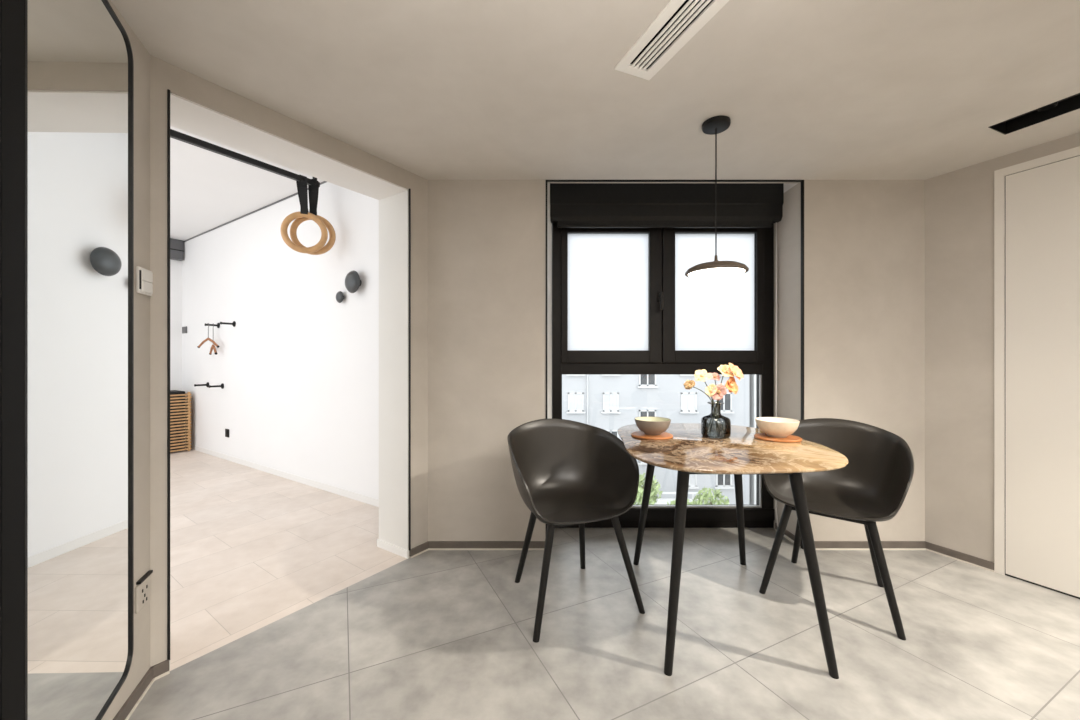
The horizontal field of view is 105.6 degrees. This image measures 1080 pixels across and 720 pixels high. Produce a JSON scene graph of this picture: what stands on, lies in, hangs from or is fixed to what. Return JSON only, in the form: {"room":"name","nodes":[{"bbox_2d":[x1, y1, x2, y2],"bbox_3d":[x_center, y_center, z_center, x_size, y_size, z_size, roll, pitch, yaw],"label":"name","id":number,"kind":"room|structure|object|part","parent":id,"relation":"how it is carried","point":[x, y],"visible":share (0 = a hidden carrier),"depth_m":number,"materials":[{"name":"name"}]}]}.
{"room":"dining room","nodes":[
{"label":"dining room","id":0,"kind":"room"},
{"bbox_2d":[101,0,149,719],"bbox_3d":[-0.662,0.026,-0.405,0.120,2.167,3.900,0,0,-22],"label":"wall","id":1,"kind":"structure","parent":0,"point":[140,664],"depth_m":1.37,"materials":[{"name":"beige paint"}]},
{"bbox_2d":[0,0,23,719],"bbox_3d":[-0.971,0.027,0.681,0.136,2.165,0.048,0,0,-22],"label":"panel","id":2,"kind":"object","parent":1,"relation":"attached to","point":[11,11],"visible":1,"depth_m":0.70,"materials":[{"name":"black paint"}]},
{"bbox_2d":[24,0,133,719],"bbox_3d":[-1.063,-0.013,0.945,0.041,1.775,0.486,0,0,-28],"label":"wall mirror","id":3,"kind":"object","parent":1,"relation":"attached to","point":[79,63],"visible":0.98,"depth_m":0.90,"materials":[{"name":"black mirror"}]},
{"bbox_2d":[113,667,153,719],"bbox_3d":[-0.886,1.087,0.314,0.014,0.046,2.400,0,0,-22],"label":"baseboard","id":4,"kind":"structure","parent":1,"relation":"attached to","point":[141,689],"depth_m":1.32,"materials":[{"name":"brown wood"}]},
{"bbox_2d":[135,570,152,613],"bbox_3d":[-1.323,0.773,1.370,0.012,0.100,0.090,0,0,-23],"label":"wall socket","id":5,"kind":"object","parent":1,"relation":"attached to","point":[143,588],"visible":1,"depth_m":1.36,"materials":[{"name":"beige plastic"}]},
{"bbox_2d":[136,266,152,295],"bbox_3d":[-1.323,-0.263,1.375,0.014,0.086,0.086,0,0,-22],"label":"light switch","id":6,"kind":"object","parent":1,"relation":"attached to","point":[144,277],"visible":1,"depth_m":1.35,"materials":[{"name":"white plastic"}]},
{"bbox_2d":[150,55,168,666],"bbox_3d":[-1.451,0.026,1.514,0.275,2.167,0.048,0,0,33],"label":"wall","id":7,"kind":"structure","parent":0,"point":[159,69],"depth_m":1.44,"materials":[{"name":"beige paint"}]},
{"bbox_2d":[152,660,169,680],"bbox_3d":[-1.330,1.087,1.436,0.014,0.046,0.048,0,0,35],"label":"baseboard opening","id":8,"kind":"structure","parent":7,"relation":"attached to","point":[161,669],"depth_m":1.44,"materials":[{"name":"brown wood"}]},
{"bbox_2d":[167,89,169,659],"bbox_3d":[-1.322,0.053,1.459,0.010,2.029,0.007,0,0,35],"label":"trim","id":9,"kind":"structure","parent":7,"relation":"attached to","point":[168,90],"depth_m":1.46,"materials":[{"name":"black metal"}]},
{"bbox_2d":[170,259,181,390],"bbox_3d":[-5.643,-0.207,3.812,0.100,2.635,3.600,0,0,33],"label":"wall","id":10,"kind":"structure","parent":0,"point":[175,266],"depth_m":5.24,"materials":[{"name":"white paint"}]},
{"bbox_2d":[170,238,183,260],"bbox_3d":[-5.068,-1.399,4.512,0.106,0.248,1.780,0,0,33],"label":"box","id":11,"kind":"object","parent":10,"relation":"attached to","point":[176,246],"visible":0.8,"depth_m":5.18,"materials":[{"name":"grey plastic"}]},
{"bbox_2d":[170,126,323,240],"bbox_3d":[-3.624,-1.575,2.568,4.841,0.100,3.700,0,0,33],"label":"ceiling","id":12,"kind":"structure","parent":0,"point":[209,190],"depth_m":3.60,"materials":[{"name":"white paint"}]},
{"bbox_2d":[170,129,319,186],"bbox_3d":[-2.311,-1.444,2.418,0.100,0.160,2.000,0,0,34],"label":"bar","id":13,"kind":"object","parent":12,"relation":"hanging from","point":[174,134],"visible":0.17,"depth_m":2.77,"materials":[{"name":"black metal"}]},
{"bbox_2d":[280,175,327,252],"bbox_3d":[-1.808,-1.114,3.150,0.318,0.591,0.064,0,0,-22],"label":"ring","id":14,"kind":"object","parent":13,"relation":"hanging from","point":[302,185],"visible":1,"depth_m":3.13,"materials":[{"name":"brown wood"}]},
{"bbox_2d":[290,179,335,254],"bbox_3d":[-1.778,-1.117,3.214,0.318,0.584,0.064,0,0,-22],"label":"ring","id":15,"kind":"object","parent":13,"relation":"hanging from","point":[313,190],"visible":0.65,"depth_m":3.21,"materials":[{"name":"brown wood"}]},
{"bbox_2d":[182,182,378,499],"bbox_3d":[-2.692,-0.207,4.109,4.737,2.635,0.100,0,0,33],"label":"wall","id":16,"kind":"structure","parent":0,"point":[298,367],"depth_m":3.81,"materials":[{"name":"white paint"}]},
{"bbox_2d":[182,326,186,332],"bbox_3d":[-4.537,-0.383,5.232,0.150,0.085,0.013,0,0,33],"label":"light switch","id":17,"kind":"object","parent":16,"relation":"attached to","point":[184,329],"visible":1,"depth_m":5.21,"materials":[{"name":"grey plastic"}]},
{"bbox_2d":[194,382,208,386],"bbox_3d":[-3.950,0.293,4.784,0.060,0.060,0.130,0,0,33],"label":"peg","id":18,"kind":"object","parent":16,"relation":"attached to","point":[207,383],"visible":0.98,"depth_m":4.79,"materials":[{"name":"black metal"}]},
{"bbox_2d":[205,323,219,327],"bbox_3d":[-3.695,-0.393,4.619,0.060,0.060,0.130,0,0,33],"label":"peg","id":19,"kind":"object","parent":16,"relation":"attached to","point":[217,324],"visible":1,"depth_m":4.64,"materials":[{"name":"black metal"}]},
{"bbox_2d":[197,323,218,347],"bbox_3d":[-3.714,-0.274,4.590,0.334,0.279,0.025,0,0,19],"label":"clothes hanger","id":20,"kind":"object","parent":19,"relation":"hanging from","point":[208,338],"visible":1,"depth_m":4.59,"materials":[{"name":"brown wood"}]},
{"bbox_3d":[-3.640,-0.195,4.565,0.166,0.111,0.024,0,0,19],"label":"hanger arm","id":21,"kind":"part","parent":20,"relation":"part of","materials":[{"name":"brown wood"}]},
{"bbox_2d":[209,323,217,354],"bbox_3d":[-3.689,-0.237,4.628,0.276,0.353,0.025,0,0,40],"label":"clothes hanger","id":22,"kind":"object","parent":19,"relation":"hanging from","point":[213,347],"visible":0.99,"depth_m":4.61,"materials":[{"name":"brown wood"}]},
{"bbox_2d":[208,383,223,388],"bbox_3d":[-3.604,0.293,4.561,0.060,0.060,0.130,0,0,33],"label":"peg","id":23,"kind":"object","parent":16,"relation":"attached to","point":[222,384],"visible":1,"depth_m":4.57,"materials":[{"name":"black metal"}]},
{"bbox_2d":[225,429,228,437],"bbox_3d":[-3.466,0.809,4.541,0.085,0.090,0.013,0,0,33],"label":"wall socket","id":24,"kind":"object","parent":16,"relation":"attached to","point":[226,430],"visible":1,"depth_m":4.53,"materials":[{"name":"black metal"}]},
{"bbox_2d":[220,321,235,326],"bbox_3d":[-3.350,-0.391,4.397,0.060,0.060,0.130,0,0,33],"label":"peg","id":25,"kind":"object","parent":16,"relation":"attached to","point":[234,322],"visible":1,"depth_m":4.41,"materials":[{"name":"black metal"}]},
{"bbox_2d":[184,181,325,241],"bbox_3d":[-2.678,-1.517,4.038,4.638,0.016,0.004,0,0,33],"label":"trim","id":26,"kind":"structure","parent":16,"relation":"attached to","point":[323,182],"depth_m":4.25,"materials":[{"name":"grey plastic"}]},
{"bbox_2d":[185,444,378,506],"bbox_3d":[-2.675,1.083,4.042,4.637,0.055,0.015,0,0,33],"label":"baseboard","id":27,"kind":"structure","parent":16,"relation":"attached to","point":[352,495],"depth_m":3.74,"materials":[{"name":"white paint"}]},
{"bbox_2d":[336,291,344,302],"bbox_3d":[-1.619,-0.510,3.324,0.096,0.096,0.054,0,0,33],"label":"coat hook","id":28,"kind":"object","parent":16,"relation":"attached to","point":[339,296],"visible":1,"depth_m":3.30,"materials":[{"name":"grey paint"}]},
{"bbox_2d":[345,270,361,292],"bbox_3d":[-1.449,-0.606,3.187,0.176,0.176,0.099,0,0,33],"label":"coat hook","id":29,"kind":"object","parent":16,"relation":"attached to","point":[353,282],"visible":1,"depth_m":3.14,"materials":[{"name":"grey paint"}]},
{"bbox_2d":[169,63,409,188],"bbox_3d":[-1.142,-1.008,1.955,0.273,0.099,1.038,0,0,35],"label":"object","id":30,"kind":"structure","parent":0,"point":[182,83],"depth_m":1.74,"materials":[{"name":"beige paint"}]},
{"bbox_2d":[170,93,408,199],"bbox_3d":[-1.142,-0.955,1.955,0.261,0.006,1.038,0,0,35],"label":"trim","id":31,"kind":"structure","parent":30,"relation":"attached to","point":[186,115],"depth_m":1.84,"materials":[{"name":"paint"}]},
{"bbox_2d":[409,172,427,557],"bbox_3d":[-0.810,0.026,2.429,0.278,2.167,0.130,0,0,33],"label":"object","id":32,"kind":"structure","parent":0,"point":[418,185],"depth_m":2.36,"materials":[{"name":"beige paint"}]},
{"bbox_2d":[377,539,408,558],"bbox_3d":[-0.853,1.087,2.367,0.273,0.045,0.008,0,0,33],"label":"baseboard","id":33,"kind":"object","parent":32,"relation":"attached to","point":[400,551],"visible":1,"depth_m":2.35,"materials":[{"name":"white"}]},
{"bbox_2d":[379,190,408,549],"bbox_3d":[-0.849,0.076,2.373,0.261,2.068,0.006,0,0,33],"label":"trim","id":34,"kind":"structure","parent":32,"relation":"attached to","point":[394,209],"depth_m":2.37,"materials":[{"name":"paint"}]},
{"bbox_2d":[409,188,410,550],"bbox_3d":[-0.732,0.053,2.301,0.010,2.029,0.007,0,0,35],"label":"trim","id":35,"kind":"structure","parent":32,"relation":"attached to","point":[409,188],"depth_m":2.30,"materials":[{"name":"beige paint"}]},
{"bbox_2d":[410,541,428,557],"bbox_3d":[-0.689,1.087,2.351,0.014,0.046,0.130,0,0,35],"label":"baseboard","id":36,"kind":"structure","parent":32,"relation":"attached to","point":[422,548],"depth_m":2.35,"materials":[{"name":"brown wood"}]},
{"bbox_2d":[111,0,1079,179],"bbox_3d":[1.640,-1.127,0.017,6.165,0.140,4.783,0,0,0],"label":"ceiling","id":37,"kind":"structure","parent":0,"point":[429,89],"depth_m":1.54,"materials":[{"name":"beige paint"}]},
{"bbox_2d":[614,0,728,79],"bbox_3d":[0.532,-1.094,1.052,0.155,0.086,1.000,0,0,-23],"label":"ceiling vent","id":38,"kind":"object","parent":37,"relation":"in","point":[679,21],"visible":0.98,"depth_m":1.34,"materials":[{"name":"white metal"}]},
{"bbox_2d":[685,115,748,278],"bbox_3d":[0.786,-0.715,1.830,0.262,0.683,0.262,0,0,0],"label":"pendant lamp","id":39,"kind":"object","parent":37,"relation":"hanging from","point":[716,269],"visible":1,"depth_m":1.79,"materials":[{"name":"black metal"}]},
{"bbox_3d":[0.786,-0.747,1.830,0.005,0.580,0.005,0,0,-23],"label":"cord","id":40,"kind":"part","parent":39,"relation":"part of","materials":[{"name":"black metal"}]},
{"bbox_2d":[688,268,744,278],"bbox_3d":[0.786,-0.381,1.830,0.233,0.016,0.233,0,0,0],"label":"diffuser","id":41,"kind":"object","parent":39,"relation":"attached to","point":[696,273],"depth_m":1.78,"materials":[{"name":"white plastic"}]},
{"bbox_3d":[0.786,-0.426,1.830,0.262,0.082,0.262,0,0,0],"label":"lamp shade","id":42,"kind":"part","parent":39,"relation":"part of","materials":[{"name":"brown metal"}]},
{"bbox_2d":[989,93,1079,134],"bbox_3d":[2.439,-1.094,1.110,0.160,0.075,1.700,0,0,-23],"label":"recessed light","id":43,"kind":"object","parent":37,"relation":"in","point":[1071,103],"visible":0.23,"depth_m":1.81,"materials":[{"name":"black metal"}]},
{"bbox_2d":[128,448,1079,719],"bbox_3d":[-1.643,1.150,0.687,9.215,0.080,10.824,0,0,-23],"label":"floor","id":44,"kind":"structure","parent":0,"point":[431,634],"depth_m":1.69,"materials":[{"name":"grey tile"}]},
{"bbox_2d":[170,390,190,451],"bbox_3d":[-4.599,0.744,4.849,0.420,0.732,0.640,0,0,33],"label":"laundry basket","id":45,"kind":"object","parent":44,"relation":"on","point":[180,406],"visible":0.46,"depth_m":4.93,"materials":[{"name":"brown wood"}]},
{"bbox_3d":[-4.280,0.750,4.997,0.024,0.720,0.024,0,0,33],"label":"post","id":46,"kind":"part","parent":45,"relation":"part of","materials":[{"name":"brown wood"}]},
{"bbox_2d":[507,418,644,642],"bbox_3d":[0.129,0.710,1.938,0.585,0.800,0.508,0,0,-21],"label":"armchair","id":47,"kind":"object","parent":44,"relation":"on","point":[566,472],"visible":1,"depth_m":2.04,"materials":[{"name":"black plastic"}]},
{"bbox_3d":[-0.063,0.894,2.014,0.154,0.433,0.034,0,0,35],"label":"leg","id":48,"kind":"part","parent":47,"relation":"part of","materials":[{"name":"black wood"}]},
{"bbox_3d":[0.019,0.895,1.678,0.034,0.430,0.156,0,0,29],"label":"leg","id":49,"kind":"part","parent":47,"relation":"part of","materials":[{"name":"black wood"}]},
{"bbox_3d":[0.216,0.894,2.125,0.034,0.433,0.154,0,0,9],"label":"leg","id":50,"kind":"part","parent":47,"relation":"part of","materials":[{"name":"black wood"}]},
{"bbox_3d":[0.142,0.701,1.906,0.294,0.016,0.276,0,0,-21],"label":"seat frame","id":51,"kind":"part","parent":47,"relation":"part of","materials":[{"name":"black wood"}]},
{"bbox_3d":[0.388,0.895,1.825,0.156,0.430,0.034,0,0,15],"label":"leg","id":52,"kind":"part","parent":47,"relation":"part of","materials":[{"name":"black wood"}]},
{"bbox_2d":[617,423,848,678],"bbox_3d":[0.795,0.740,1.890,0.874,0.740,1.044,0,0,0],"label":"dining table","id":53,"kind":"object","parent":44,"relation":"on","point":[688,452],"visible":0.92,"depth_m":1.52,"materials":[{"name":"brown stone"}]},
{"bbox_3d":[0.562,0.752,2.175,0.043,0.716,0.166,0,0,-36],"label":"leg","id":54,"kind":"part","parent":53,"relation":"part of","materials":[{"name":"black wood"}]},
{"bbox_2d":[631,431,672,439],"bbox_3d":[0.541,0.364,1.985,0.196,0.011,0.196,0,0,0],"label":"coaster","id":55,"kind":"object","parent":53,"relation":"on","point":[638,434],"visible":0.77,"depth_m":1.93,"materials":[{"name":"orange wood"}]},
{"bbox_2d":[635,417,670,434],"bbox_3d":[0.545,0.322,1.985,0.170,0.074,0.170,0,0,0],"label":"bowl","id":56,"kind":"object","parent":55,"relation":"on","point":[648,425],"visible":1,"depth_m":1.93,"materials":[{"name":"beige ceramic"}]},
{"bbox_3d":[0.505,0.752,1.502,0.044,0.716,0.168,0,0,40],"label":"leg","id":57,"kind":"part","parent":53,"relation":"part of","materials":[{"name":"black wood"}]},
{"bbox_2d":[701,402,730,438],"bbox_3d":[0.851,0.288,1.985,0.132,0.164,0.132,0,0,0],"label":"vase","id":58,"kind":"object","parent":53,"relation":"on","point":[727,434],"visible":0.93,"depth_m":2.00,"materials":[{"name":"black glass"}]},
{"bbox_2d":[683,380,724,432],"bbox_3d":[0.795,0.225,1.970,0.206,0.259,0.040,0,0,0],"label":"flower","id":59,"kind":"object","parent":58,"relation":"in","point":[688,384],"visible":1,"depth_m":1.98,"materials":[{"name":"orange plant"}]},
{"bbox_3d":[0.813,0.239,1.986,0.171,0.231,0.004,0,0,-1],"label":"stem","id":60,"kind":"part","parent":59,"relation":"part of","materials":[{"name":"grey"}]},
{"bbox_2d":[694,369,719,432],"bbox_3d":[0.811,0.200,1.990,0.119,0.309,0.064,0,0,0],"label":"flower","id":61,"kind":"object","parent":58,"relation":"in","point":[700,375],"visible":0.95,"depth_m":1.99,"materials":[{"name":"beige plant"}]},
{"bbox_3d":[0.829,0.218,1.990,0.084,0.272,0.007,0,0,13],"label":"stem","id":62,"kind":"part","parent":61,"relation":"part of","materials":[{"name":"grey"}]},
{"bbox_2d":[705,384,716,428],"bbox_3d":[0.836,0.234,1.965,0.094,0.241,0.038,0,0,-34],"label":"flower","id":63,"kind":"object","parent":58,"relation":"in","point":[708,390],"visible":0.98,"depth_m":1.96,"materials":[{"name":"beige plant"}]},
{"bbox_2d":[708,373,720,431],"bbox_3d":[0.855,0.208,2.007,0.068,0.292,0.053,0,0,0],"label":"flower","id":64,"kind":"object","parent":58,"relation":"in","point":[715,376],"visible":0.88,"depth_m":2.01,"materials":[{"name":"pink plant"}]},
{"bbox_2d":[712,383,726,432],"bbox_3d":[0.859,0.232,1.960,0.066,0.243,0.057,0,0,29],"label":"flower","id":65,"kind":"object","parent":58,"relation":"in","point":[721,391],"visible":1,"depth_m":1.95,"materials":[{"name":"pink plant"}]},
{"bbox_2d":[710,365,734,431],"bbox_3d":[0.888,0.189,1.976,0.120,0.331,0.062,0,0,-15],"label":"flower","id":66,"kind":"object","parent":58,"relation":"in","point":[723,369],"visible":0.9,"depth_m":1.99,"materials":[{"name":"beige plant"}]},
{"bbox_2d":[706,363,743,432],"bbox_3d":[0.894,0.184,1.968,0.178,0.341,0.056,0,0,-6],"label":"flower","id":67,"kind":"object","parent":58,"relation":"in","point":[733,369],"visible":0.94,"depth_m":1.98,"materials":[{"name":"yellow plant"}]},
{"bbox_2d":[712,377,737,424],"bbox_3d":[0.886,0.213,1.960,0.129,0.282,0.064,0,0,9],"label":"flower","id":68,"kind":"object","parent":58,"relation":"in","point":[731,385],"visible":0.95,"depth_m":1.96,"materials":[{"name":"orange plant"}]},
{"bbox_3d":[1.055,0.752,2.177,0.044,0.716,0.174,0,0,37],"label":"leg","id":69,"kind":"part","parent":53,"relation":"part of","materials":[{"name":"black wood"}]},
{"bbox_2d":[754,433,801,442],"bbox_3d":[1.115,0.364,1.925,0.196,0.011,0.196,0,0,0],"label":"coaster","id":70,"kind":"object","parent":53,"relation":"on","point":[762,436],"visible":0.83,"depth_m":1.87,"materials":[{"name":"orange wood"}]},
{"bbox_2d":[755,417,799,437],"bbox_3d":[1.115,0.320,1.930,0.182,0.078,0.182,0,0,0],"label":"bowl","id":71,"kind":"object","parent":70,"relation":"on","point":[778,427],"visible":1,"depth_m":1.88,"materials":[{"name":"beige ceramic"}]},
{"bbox_3d":[0.991,0.752,1.495,0.043,0.716,0.166,0,0,-36],"label":"leg","id":72,"kind":"part","parent":53,"relation":"part of","materials":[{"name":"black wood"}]},
{"bbox_2d":[759,418,913,639],"bbox_3d":[1.408,0.710,1.981,0.585,0.800,0.508,0,0,40],"label":"armchair","id":73,"kind":"object","parent":44,"relation":"on","point":[876,480],"visible":0.83,"depth_m":1.99,"materials":[{"name":"black plastic"}]},
{"bbox_3d":[1.126,0.895,1.954,0.156,0.430,0.034,0,0,1],"label":"leg","id":74,"kind":"part","parent":73,"relation":"part of","materials":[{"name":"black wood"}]},
{"bbox_3d":[1.382,0.894,2.186,0.034,0.433,0.154,0,0,7],"label":"leg","id":75,"kind":"part","parent":73,"relation":"part of","materials":[{"name":"black wood"}]},
{"bbox_3d":[1.385,0.701,1.954,0.294,0.016,0.276,0,0,40],"label":"seat frame","id":76,"kind":"part","parent":73,"relation":"part of","materials":[{"name":"black plastic"}]},
{"bbox_3d":[1.613,0.894,1.994,0.154,0.433,0.034,0,0,-20],"label":"leg","id":77,"kind":"part","parent":73,"relation":"part of","materials":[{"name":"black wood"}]},
{"bbox_3d":[1.432,0.895,1.700,0.034,0.430,0.156,0,0,-14],"label":"leg","id":78,"kind":"part","parent":73,"relation":"part of","materials":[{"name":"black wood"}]},
{"bbox_2d":[428,180,924,540],"bbox_3d":[0.927,-0.100,2.558,3.169,2.420,0.300,0,0,0],"label":"wall","id":79,"kind":"structure","parent":0,"point":[487,238],"depth_m":2.41,"materials":[{"name":"beige paint"}]},
{"bbox_2d":[428,541,544,549],"bbox_3d":[-0.310,1.087,2.401,0.684,0.046,0.014,0,0,0],"label":"baseboard","id":80,"kind":"structure","parent":79,"relation":"attached to","point":[433,545],"depth_m":2.40,"materials":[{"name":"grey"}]},
{"bbox_2d":[546,180,546,529],"bbox_3d":[0.038,0.026,2.413,0.011,2.167,0.018,0,0,0],"label":"trim","id":81,"kind":"structure","parent":79,"relation":"attached to","point":[546,180],"depth_m":2.40,"materials":[{"name":"black metal"}]},
{"bbox_2d":[547,183,551,418],"bbox_3d":[0.008,-0.100,2.564,0.140,2.420,0.289,0,0,0],"label":"trim","id":82,"kind":"structure","parent":79,"relation":"attached to","point":[549,224],"depth_m":2.57,"materials":[{"name":"paint"}]},
{"bbox_2d":[552,223,774,527],"bbox_3d":[0.813,0.050,2.711,1.467,2.120,0.155,0,0,0],"label":"window","id":83,"kind":"structure","parent":79,"relation":"in","point":[624,301],"depth_m":2.72,"materials":[{"name":"black metal"}]},
{"bbox_3d":[0.451,-0.451,2.724,0.558,0.796,0.001,0,0,0],"label":"pane","id":84,"kind":"part","parent":83,"relation":"part of","materials":[{"name":"glass"}]},
{"bbox_3d":[0.470,-0.470,2.721,0.663,0.980,0.060,0,0,0],"label":"sash","id":85,"kind":"part","parent":83,"relation":"part of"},
{"bbox_3d":[0.786,-0.388,2.662,0.028,0.128,0.057,0,0,0],"label":"handle","id":86,"kind":"part","parent":83,"relation":"part of","materials":[{"name":"black metal"}]},
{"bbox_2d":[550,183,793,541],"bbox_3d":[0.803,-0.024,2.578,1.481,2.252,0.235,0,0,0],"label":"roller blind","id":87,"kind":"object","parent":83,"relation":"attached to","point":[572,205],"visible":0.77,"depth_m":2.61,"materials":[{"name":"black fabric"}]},
{"bbox_3d":[1.530,0.106,2.560,0.016,1.992,0.200,0,0,-1],"label":"pull cord","id":88,"kind":"part","parent":87,"relation":"part of","materials":[{"name":"white plastic"}]},
{"bbox_3d":[1.139,-0.470,2.721,0.669,0.980,0.060,0,0,0],"label":"sash","id":89,"kind":"part","parent":83,"relation":"part of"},
{"bbox_3d":[1.156,-0.451,2.724,0.555,0.796,0.001,0,0,0],"label":"pane","id":90,"kind":"part","parent":83,"relation":"part of","materials":[{"name":"glass"}]},
{"bbox_2d":[547,180,801,181],"bbox_3d":[0.791,-1.058,2.414,1.506,0.011,0.019,0,0,0],"label":"trim","id":91,"kind":"structure","parent":79,"relation":"attached to","point":[547,180],"depth_m":2.40,"materials":[{"name":"black metal"}]},
{"bbox_2d":[774,523,800,547],"bbox_3d":[1.539,1.087,2.551,0.014,0.046,0.255,0,0,0],"label":"baseboard reveal","id":92,"kind":"structure","parent":79,"relation":"attached to","point":[787,533],"depth_m":2.53,"materials":[{"name":"grey tile"}]},
{"bbox_2d":[784,183,797,192],"bbox_3d":[1.595,-0.100,2.624,0.099,2.420,0.409,0,0,0],"label":"trim","id":93,"kind":"structure","parent":79,"relation":"attached to","point":[787,186],"depth_m":2.55,"materials":[{"name":"paint"}]},
{"bbox_2d":[801,180,803,548],"bbox_3d":[1.545,0.026,2.413,0.011,2.167,0.018,0,0,0],"label":"trim","id":94,"kind":"structure","parent":79,"relation":"attached to","point":[802,181],"depth_m":2.40,"materials":[{"name":"black metal"}]},
{"bbox_2d":[814,541,925,549],"bbox_3d":[1.906,1.087,2.401,0.710,0.046,0.014,0,0,0],"label":"baseboard","id":95,"kind":"structure","parent":79,"relation":"attached to","point":[819,545],"depth_m":2.40,"materials":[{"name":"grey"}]},
{"bbox_2d":[925,132,1079,561],"bbox_3d":[3.446,0.026,0.093,0.120,2.167,5.200,0,0,-26],"label":"wall","id":96,"kind":"structure","parent":0,"point":[959,204],"depth_m":2.27,"materials":[{"name":"beige paint"}]},
{"bbox_2d":[926,542,993,571],"bbox_3d":[2.317,1.087,2.276,0.014,0.046,0.287,0,0,-26],"label":"baseboard","id":97,"kind":"structure","parent":96,"relation":"attached to","point":[975,561],"depth_m":2.26,"materials":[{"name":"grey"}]},
{"bbox_2d":[994,146,1079,598],"bbox_3d":[2.585,0.060,1.751,0.028,2.100,0.892,0,0,-26],"label":"door","id":98,"kind":"structure","parent":96,"relation":"in","point":[1037,201],"depth_m":2.01,"materials":[{"name":"white paint"}]},
{"label":"outside","id":99,"kind":"structure","parent":0,"visible":0},
{"bbox_3d":[10.000,12.210,34.000,100.000,0.200,52.000,0,0,0],"label":"ground","id":100,"kind":"structure","parent":99,"visible":0},
{"bbox_2d":[633,473,661,504],"bbox_3d":[3.810,8.127,15.003,1.316,7.969,1.279,0,0,0],"label":"tree","id":101,"kind":"object","parent":100,"relation":"on","point":[654,489],"visible":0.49,"depth_m":14.78,"materials":[{"name":"green plant"}]},
{"bbox_2d":[562,374,748,504],"bbox_3d":[-0.055,2.328,34.425,30.768,19.583,9.350,0,0,0],"label":"apartment building","id":102,"kind":"structure","parent":100,"relation":"on","point":[608,402],"depth_m":30.00,"materials":[{"name":"grey paint"}]},
{"bbox_3d":[2.616,3.073,30.000,1.034,1.290,0.040,0,0,0],"label":"pane","id":103,"kind":"part","parent":102,"relation":"part of","materials":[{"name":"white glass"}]},
{"bbox_3d":[5.177,3.073,30.000,1.034,1.290,0.040,0,0,0],"label":"pane","id":104,"kind":"part","parent":102,"relation":"part of","materials":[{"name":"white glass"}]},
{"bbox_3d":[7.866,4.207,30.000,1.144,0.998,0.040,0,0,0],"label":"pane","id":105,"kind":"part","parent":102,"relation":"part of","materials":[{"name":"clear glass"}]},
{"bbox_3d":[7.866,1.354,30.000,1.144,0.998,0.040,0,0,0],"label":"pane","id":106,"kind":"part","parent":102,"relation":"part of","materials":[{"name":"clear glass"}]},
{"bbox_3d":[10.884,3.073,30.000,1.034,1.290,0.040,0,0,0],"label":"pane","id":107,"kind":"part","parent":102,"relation":"part of","materials":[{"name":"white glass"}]},
{"bbox_3d":[10.884,8.561,30.000,1.034,1.290,0.040,0,0,0],"label":"pane","id":108,"kind":"part","parent":102,"relation":"part of","materials":[{"name":"white glass"}]},
{"bbox_3d":[13.445,8.561,30.000,1.034,1.290,0.040,0,0,0],"label":"pane","id":109,"kind":"part","parent":102,"relation":"part of","materials":[{"name":"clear glass"}]},
{"bbox_3d":[13.445,3.073,30.000,1.034,1.290,0.040,0,0,0],"label":"pane","id":110,"kind":"part","parent":102,"relation":"part of","materials":[{"name":"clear glass"}]},
{"bbox_2d":[635,492,697,504],"bbox_3d":[4.185,9.948,24.125,10.430,4.325,0.250,0,0,0],"label":"wall","id":111,"kind":"structure","parent":100,"relation":"on","point":[659,501],"depth_m":24.08,"materials":[{"name":"grey"}]},
{"bbox_3d":[4.200,7.829,24.120,10.400,0.088,0.080,0,0,0],"label":"rail","id":112,"kind":"part","parent":111,"relation":"part of","materials":[{"name":"grey"}]},
{"bbox_2d":[667,499,698,504],"bbox_3d":[4.173,8.095,11.989,1.302,8.032,1.278,0,0,0],"label":"tree","id":113,"kind":"object","parent":100,"relation":"on","point":[673,501],"visible":0.02,"depth_m":12.08,"materials":[{"name":"green plant"}]},
{"bbox_2d":[692,486,728,504],"bbox_3d":[6.255,8.367,14.983,1.344,7.488,1.402,0,0,0],"label":"tree","id":114,"kind":"object","parent":100,"relation":"on","point":[706,497],"visible":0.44,"depth_m":14.95,"materials":[{"name":"green plant"}]},
{"bbox_2d":[749,374,755,504],"bbox_3d":[22.779,2.564,34.500,14.200,19.092,9.400,0,0,0],"label":"building","id":115,"kind":"structure","parent":100,"relation":"on","point":[752,377],"depth_m":30.25,"materials":[{"name":"grey"}]}
]}

